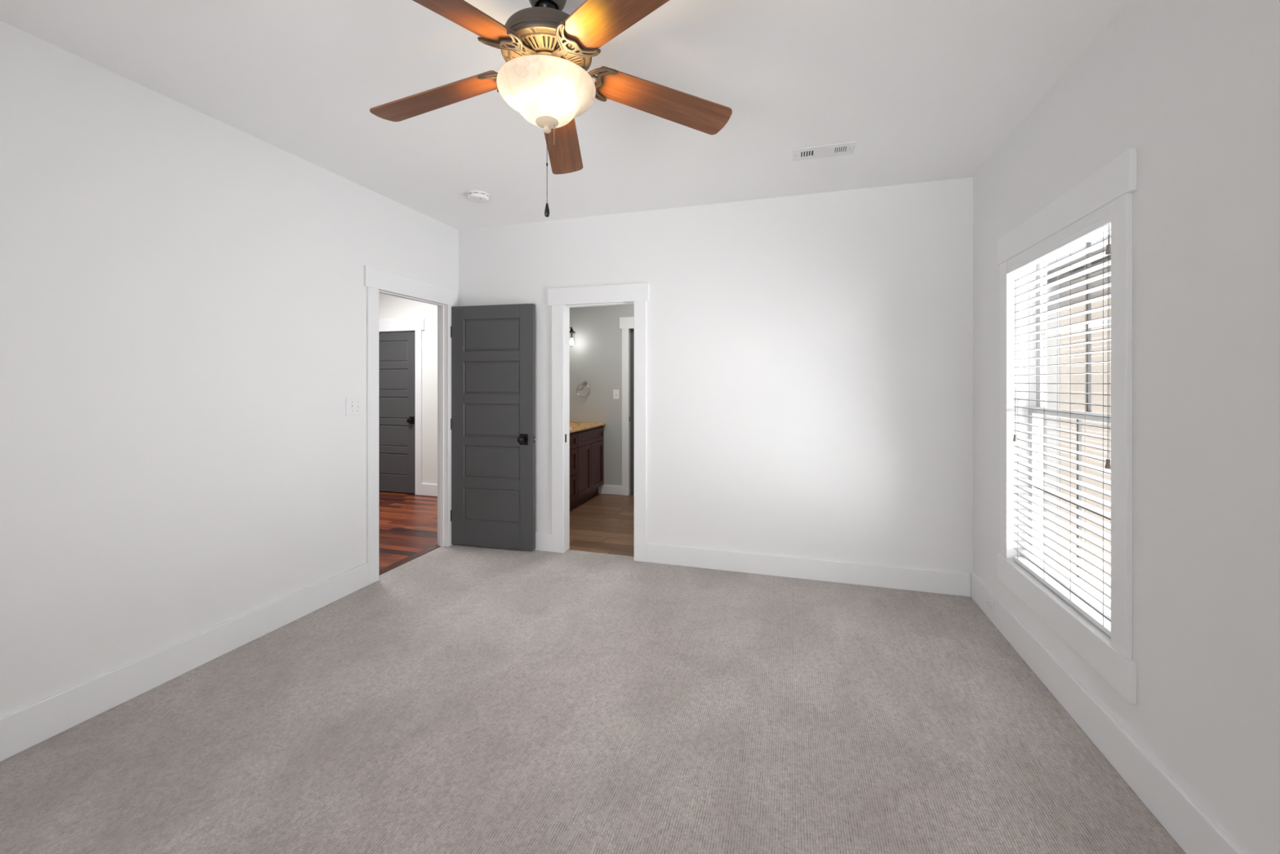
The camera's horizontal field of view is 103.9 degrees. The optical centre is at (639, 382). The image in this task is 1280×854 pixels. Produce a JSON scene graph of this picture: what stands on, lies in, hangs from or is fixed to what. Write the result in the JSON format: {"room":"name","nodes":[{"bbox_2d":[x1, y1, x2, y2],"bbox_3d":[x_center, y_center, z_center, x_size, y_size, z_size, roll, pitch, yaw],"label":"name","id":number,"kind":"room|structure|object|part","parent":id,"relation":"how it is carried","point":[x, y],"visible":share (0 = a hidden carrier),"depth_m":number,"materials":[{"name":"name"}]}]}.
{"room":"empty bedroom","nodes":[
{"label":"empty bedroom","id":0,"kind":"room"},
{"bbox_2d":[0,20,458,717],"bbox_3d":[-2.517,0.059,1.528,0.080,2.803,6.072,0,0,17],"label":"wall","id":1,"kind":"structure","parent":0,"point":[183,291],"depth_m":2.34,"materials":[{"name":"white paint"}]},
{"bbox_2d":[0,562,368,761],"bbox_3d":[-2.615,1.321,1.034,0.018,0.158,5.070,0,0,17],"label":"baseboard","id":2,"kind":"structure","parent":1,"relation":"attached to","point":[21,729],"depth_m":2.31,"materials":[{"name":"white paint"}]},
{"bbox_2d":[346,397,362,415],"bbox_3d":[-1.913,0.162,3.363,0.017,0.116,0.128,0,0,17],"label":"light switch","id":3,"kind":"object","parent":1,"relation":"attached to","point":[353,405],"visible":1,"depth_m":3.36,"materials":[{"name":"white plastic"}]},
{"bbox_2d":[364,265,457,585],"bbox_3d":[-1.792,0.298,3.927,0.119,2.203,0.991,0,0,17],"label":"door frame","id":4,"kind":"structure","parent":1,"relation":"attached to","point":[376,281],"depth_m":3.86,"materials":[{"name":"white paint"}]},
{"bbox_2d":[450,303,535,551],"bbox_3d":[-1.253,0.368,4.205,0.780,2.037,0.113,0,0,13],"label":"door","id":5,"kind":"structure","parent":4,"relation":"attached to","point":[493,418],"depth_m":4.21,"materials":[{"name":"grey paint"}]},
{"bbox_3d":[-0.973,0.472,4.114,0.058,0.058,0.062,0,0,13],"label":"knob","id":6,"kind":"part","parent":5,"relation":"part of","materials":[{"name":"black metal"}]},
{"bbox_3d":[-0.961,0.472,4.146,0.072,0.094,0.006,0,0,13],"label":"knob plate","id":7,"kind":"part","parent":5,"relation":"part of","materials":[{"name":"black metal"}]},
{"bbox_2d":[378,490,437,569],"bbox_3d":[-3.916,1.431,4.569,4.262,0.057,4.087,0,0,17],"label":"floor","id":8,"kind":"structure","parent":0,"point":[408,522],"depth_m":4.92,"materials":[{"name":"brown wood"}]},
{"bbox_2d":[378,293,437,484],"bbox_3d":[-3.312,0.059,6.490,4.309,2.803,0.140,0,0,17],"label":"wall","id":9,"kind":"structure","parent":0,"point":[390,307],"depth_m":6.22,"materials":[{"name":"white paint"}]},
{"bbox_2d":[378,331,414,493],"bbox_3d":[-3.169,0.374,6.366,0.765,2.032,0.113,0,0,17],"label":"door","id":10,"kind":"structure","parent":9,"relation":"in","point":[396,348],"depth_m":6.35,"materials":[{"name":"grey paint"}]},
{"bbox_3d":[-2.873,0.475,6.250,0.058,0.058,0.062,0,0,17],"label":"knob","id":11,"kind":"part","parent":10,"relation":"part of","materials":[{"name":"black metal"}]},
{"bbox_3d":[-2.860,0.475,6.282,0.072,0.094,0.006,0,0,17],"label":"knob plate","id":12,"kind":"part","parent":10,"relation":"part of","materials":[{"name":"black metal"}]},
{"bbox_2d":[378,318,424,495],"bbox_3d":[-3.156,0.304,6.411,1.034,2.192,0.121,0,0,17],"label":"door frame","id":13,"kind":"structure","parent":9,"relation":"attached to","point":[417,325],"depth_m":6.23,"materials":[{"name":"white paint"}]},
{"bbox_2d":[421,483,437,496],"bbox_3d":[-1.992,1.329,6.009,1.503,0.143,0.018,0,0,17],"label":"baseboard","id":14,"kind":"structure","parent":9,"relation":"attached to","point":[431,490],"depth_m":6.18,"materials":[{"name":"white paint"}]},
{"bbox_2d":[0,0,1129,230],"bbox_3d":[-0.559,-1.403,0.918,4.181,0.120,6.275,0,0,17],"label":"ceiling","id":15,"kind":"structure","parent":0,"point":[925,91],"depth_m":2.27,"materials":[{"name":"white paint"}]},
{"bbox_2d":[466,190,488,203],"bbox_3d":[-1.155,-1.321,3.581,0.149,0.044,0.149,0,0,17],"label":"smoke detector","id":16,"kind":"object","parent":15,"relation":"attached to","point":[476,196],"visible":1,"depth_m":3.54,"materials":[{"name":"white plastic"}]},
{"bbox_2d":[369,0,732,217],"bbox_3d":[-0.332,-0.942,1.597,1.285,0.803,1.230,0,0,34],"label":"ceiling fan","id":17,"kind":"object","parent":15,"relation":"hanging from","point":[548,51],"visible":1,"depth_m":1.57,"materials":[{"name":"brown wood"}]},
{"bbox_3d":[-0.703,-0.994,1.752,0.504,0.007,0.142,-7,10,16],"label":"fan blade","id":18,"kind":"part","parent":17,"relation":"part of","materials":[{"name":"brown wood"}]},
{"bbox_3d":[-0.535,-0.994,1.294,0.142,0.007,0.504,14,15,32],"label":"fan blade","id":19,"kind":"part","parent":17,"relation":"part of","materials":[{"name":"brown wood"}]},
{"bbox_3d":[-0.352,-1.038,1.567,0.030,0.020,0.075,0,0,34],"label":"blade arm","id":20,"kind":"part","parent":17,"relation":"part of","materials":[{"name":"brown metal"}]},
{"bbox_3d":[-0.304,-0.909,1.639,0.318,0.120,0.318,0,0,17],"label":"lamp shade","id":21,"kind":"part","parent":17,"relation":"part of","materials":[{"name":"white glass"}]},
{"bbox_3d":[-0.304,-1.065,1.639,0.236,0.019,0.236,0,0,17],"label":"motor","id":22,"kind":"part","parent":17,"relation":"part of","materials":[{"name":"gold metal"}]},
{"bbox_3d":[-0.304,-0.701,1.639,0.003,0.237,0.003,0,0,17],"label":"pull chain","id":23,"kind":"part","parent":17,"relation":"part of","materials":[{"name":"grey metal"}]},
{"bbox_3d":[-0.250,-1.038,1.570,0.030,0.020,0.075,0,0,-38],"label":"blade arm","id":24,"kind":"part","parent":17,"relation":"part of","materials":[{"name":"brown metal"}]},
{"bbox_3d":[-0.320,-0.994,2.053,0.142,0.007,0.504,-12,-6,-4],"label":"fan blade","id":25,"kind":"part","parent":17,"relation":"part of","materials":[{"name":"brown wood"}]},
{"bbox_3d":[-0.047,-0.994,1.312,0.142,0.007,0.504,15,-3,-39],"label":"fan blade","id":26,"kind":"part","parent":17,"relation":"part of","materials":[{"name":"brown wood"}]},
{"bbox_3d":[0.086,-0.994,1.782,0.504,0.007,0.142,7,-15,-20],"label":"fan blade","id":27,"kind":"part","parent":17,"relation":"part of","materials":[{"name":"brown wood"}]},
{"bbox_2d":[792,141,855,161],"bbox_3d":[1.061,-1.339,2.910,0.332,0.008,0.160,0,0,17],"label":"ceiling vent","id":28,"kind":"object","parent":15,"relation":"in","point":[846,148],"visible":1,"depth_m":2.90,"materials":[{"name":"white plastic"}]},
{"bbox_2d":[0,493,1186,853],"bbox_3d":[-0.288,1.430,2.025,4.002,0.060,8.311,0,0,17],"label":"floor","id":29,"kind":"structure","parent":0,"point":[462,699],"depth_m":1.99,"materials":[{"name":"carpet"}]},
{"bbox_2d":[378,545,440,575],"bbox_3d":[-1.841,1.408,3.941,0.078,0.024,0.746,0,0,17],"label":"threshold","id":30,"kind":"object","parent":29,"relation":"on","point":[412,557],"visible":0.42,"depth_m":3.95,"materials":[{"name":"brown wood"}]},
{"bbox_2d":[569,425,604,509],"bbox_3d":[-0.945,0.968,5.616,0.543,0.864,1.607,0,0,17],"label":"vanity cabinet","id":31,"kind":"object","parent":29,"relation":"on","point":[586,446],"visible":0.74,"depth_m":5.79,"materials":[{"name":"brown wood"}]},
{"bbox_3d":[-0.766,1.141,5.302,0.020,0.274,0.469,0,0,17],"label":"drawer","id":32,"kind":"part","parent":31,"relation":"part of","materials":[{"name":"brown wood"}]},
{"bbox_3d":[-0.766,0.861,5.302,0.020,0.275,0.469,0,0,17],"label":"drawer","id":33,"kind":"part","parent":31,"relation":"part of","materials":[{"name":"brown wood"}]},
{"bbox_3d":[-0.766,0.639,5.302,0.020,0.155,0.469,0,0,17],"label":"drawer","id":34,"kind":"part","parent":31,"relation":"part of","materials":[{"name":"brown wood"}]},
{"bbox_3d":[-0.639,1.000,5.724,0.020,0.555,0.396,0,0,17],"label":"cabinet door","id":35,"kind":"part","parent":31,"relation":"part of","materials":[{"name":"brown wood"}]},
{"bbox_2d":[569,422,605,432],"bbox_3d":[-0.937,0.542,5.604,0.566,0.215,1.629,0,0,17],"label":"countertop","id":36,"kind":"structure","parent":31,"relation":"on","point":[574,426],"depth_m":5.93,"materials":[{"name":"beige stone"}]},
{"bbox_3d":[-0.580,0.639,5.919,0.020,0.155,0.802,0,0,17],"label":"drawer","id":37,"kind":"part","parent":31,"relation":"part of","materials":[{"name":"brown wood"}]},
{"bbox_3d":[-0.522,1.000,6.111,0.020,0.555,0.400,0,0,17],"label":"cabinet door","id":38,"kind":"part","parent":31,"relation":"part of","materials":[{"name":"brown wood"}]},
{"bbox_2d":[569,304,633,485],"bbox_3d":[0.124,0.059,6.210,2.250,2.803,0.140,0,0,17],"label":"wall","id":39,"kind":"structure","parent":0,"point":[596,351],"depth_m":6.32,"materials":[{"name":"grey paint"}]},
{"bbox_2d":[576,381,589,397],"bbox_3d":[-0.712,0.086,6.354,0.178,0.209,0.067,0,0,17],"label":"towel ring","id":40,"kind":"object","parent":39,"relation":"attached to","point":[584,383],"visible":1,"depth_m":6.33,"materials":[{"name":"silver metal"}]},
{"bbox_2d":[598,484,622,494],"bbox_3d":[-0.374,1.344,6.280,0.317,0.112,0.014,0,0,17],"label":"baseboard","id":41,"kind":"structure","parent":39,"relation":"attached to","point":[603,489],"depth_m":6.27,"materials":[{"name":"white paint"}]},
{"bbox_2d":[613,389,619,399],"bbox_3d":[-0.298,0.148,6.255,0.078,0.117,0.017,0,0,17],"label":"light switch","id":42,"kind":"object","parent":39,"relation":"attached to","point":[615,392],"visible":1,"depth_m":6.25,"materials":[{"name":"white plastic"}]},
{"bbox_2d":[619,316,633,495],"bbox_3d":[0.215,0.295,6.150,0.944,2.209,0.121,0,0,17],"label":"door frame","id":43,"kind":"structure","parent":39,"relation":"attached to","point":[626,323],"depth_m":6.21,"materials":[{"name":"white paint"}]},
{"bbox_2d":[630,329,633,493],"bbox_3d":[0.225,0.367,6.182,0.706,2.050,0.045,0,0,17],"label":"door","id":44,"kind":"structure","parent":39,"relation":"in","point":[631,331],"depth_m":6.26,"materials":[{"name":"grey paint"}]},
{"bbox_2d":[458,177,973,595],"bbox_3d":[0.335,0.059,3.882,4.181,2.803,0.083,0,0,17],"label":"wall","id":45,"kind":"structure","parent":0,"point":[810,357],"depth_m":3.61,"materials":[{"name":"white paint"}]},
{"bbox_2d":[533,532,551,551],"bbox_3d":[-1.158,1.327,4.280,0.897,0.147,0.018,0,0,17],"label":"baseboard","id":46,"kind":"structure","parent":45,"relation":"attached to","point":[543,540],"depth_m":4.16,"materials":[{"name":"white paint"}]},
{"bbox_2d":[547,282,648,561],"bbox_3d":[-0.331,0.312,4.079,0.866,2.176,0.118,0,0,17],"label":"door frame","id":47,"kind":"structure","parent":45,"relation":"attached to","point":[561,300],"depth_m":4.09,"materials":[{"name":"white paint"}]},
{"bbox_2d":[646,542,970,596],"bbox_3d":[1.105,1.327,3.597,2.205,0.147,0.018,0,0,17],"label":"baseboard","id":48,"kind":"structure","parent":45,"relation":"attached to","point":[958,584],"depth_m":3.55,"materials":[{"name":"white paint"}]},
{"bbox_2d":[973,0,1279,853],"bbox_3d":[1.376,0.059,0.354,0.150,2.803,6.072,0,0,17],"label":"wall","id":49,"kind":"structure","parent":0,"point":[1193,86],"depth_m":1.50,"materials":[{"name":"white paint"}]},
{"bbox_2d":[985,594,994,616],"bbox_3d":[2.059,1.310,2.951,0.007,0.076,0.128,0,0,17],"label":"wall outlet","id":50,"kind":"object","parent":49,"relation":"attached to","point":[989,604],"visible":1,"depth_m":2.94,"materials":[{"name":"white plastic"}]},
{"bbox_2d":[997,147,1137,703],"bbox_3d":[1.940,0.150,2.261,0.171,1.916,1.159,0,0,17],"label":"window","id":51,"kind":"structure","parent":49,"relation":"in","point":[1037,362],"depth_m":2.13,"materials":[{"name":"white paint"}]},
{"bbox_2d":[1006,202,1111,636],"bbox_3d":[1.901,0.145,2.273,0.080,1.626,0.930,0,0,17],"label":"window blind","id":52,"kind":"object","parent":51,"relation":"attached to","point":[1099,221],"visible":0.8,"depth_m":2.18,"materials":[{"name":"white paint"}]},
{"bbox_3d":[1.996,-0.158,2.665,0.004,0.885,0.010,0,0,17],"label":"pull cord","id":53,"kind":"part","parent":52,"relation":"part of","materials":[{"name":"white fabric"}]},
{"bbox_3d":[2.026,0.167,2.649,0.054,1.543,0.002,0,0,17],"label":"ladder cord","id":54,"kind":"part","parent":52,"relation":"part of","materials":[{"name":"white fabric"}]},
{"bbox_3d":[1.942,0.167,2.370,0.054,1.543,0.002,0,0,17],"label":"ladder cord","id":55,"kind":"part","parent":52,"relation":"part of","materials":[{"name":"white fabric"}]},
{"bbox_3d":[1.911,0.948,2.268,0.052,0.020,0.910,0,0,17],"label":"rail","id":56,"kind":"part","parent":52,"relation":"part of","materials":[{"name":"white paint"}]},
{"bbox_3d":[1.875,0.167,2.147,0.054,1.543,0.002,0,0,17],"label":"ladder cord","id":57,"kind":"part","parent":52,"relation":"part of","materials":[{"name":"white fabric"}]},
{"bbox_3d":[1.806,0.167,1.920,0.054,1.543,0.002,0,0,17],"label":"ladder cord","id":58,"kind":"part","parent":52,"relation":"part of","materials":[{"name":"white fabric"}]},
{"bbox_3d":[1.760,-0.152,1.883,0.004,0.895,0.010,0,0,17],"label":"pull cord","id":59,"kind":"part","parent":52,"relation":"part of","materials":[{"name":"white fabric"}]},
{"bbox_3d":[1.972,0.548,2.251,0.032,0.836,0.926,0,0,17],"label":"sash","id":60,"kind":"part","parent":51,"relation":"part of","materials":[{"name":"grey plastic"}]},
{"bbox_3d":[2.006,-0.252,2.241,0.032,0.836,0.926,0,0,17],"label":"sash","id":61,"kind":"part","parent":51,"relation":"part of","materials":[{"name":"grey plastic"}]},
{"bbox_2d":[971,572,1244,853],"bbox_3d":[1.293,1.317,0.369,0.018,0.165,6.054,0,0,17],"label":"baseboard","id":62,"kind":"structure","parent":49,"relation":"attached to","point":[1187,823],"depth_m":1.81,"materials":[{"name":"white paint"}]},
{"bbox_3d":[-0.175,0.058,5.205,2.441,2.803,2.156,0,0,17],"label":"wall","id":63,"kind":"structure","parent":0,"visible":0},
{"bbox_2d":[569,326,575,346],"bbox_3d":[-0.914,-0.566,6.273,0.226,0.256,0.100,0,0,17],"label":"wall sconce","id":64,"kind":"object","parent":63,"relation":"attached to","point":[571,342],"visible":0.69,"depth_m":6.24,"materials":[{"name":"black metal"}]},
{"bbox_3d":[-0.852,-0.512,6.255,0.054,0.085,0.054,0,0,17],"label":"bulb","id":65,"kind":"part","parent":64,"relation":"part of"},
{"label":"outside","id":66,"kind":"structure","parent":0,"visible":0},
{"bbox_3d":[26.985,4.075,17.973,38.710,0.150,70.000,0,0,17],"label":"ground","id":67,"kind":"structure","parent":66,"visible":0},
{"bbox_2d":[1043,246,1111,599],"bbox_3d":[9.750,0.975,8.862,4.450,6.050,15.400,0,0,17],"label":"window glass","id":68,"kind":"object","parent":67,"relation":"on","point":[1095,357],"visible":0.02,"depth_m":9.13,"materials":[{"name":"clear glass"}]}
]}

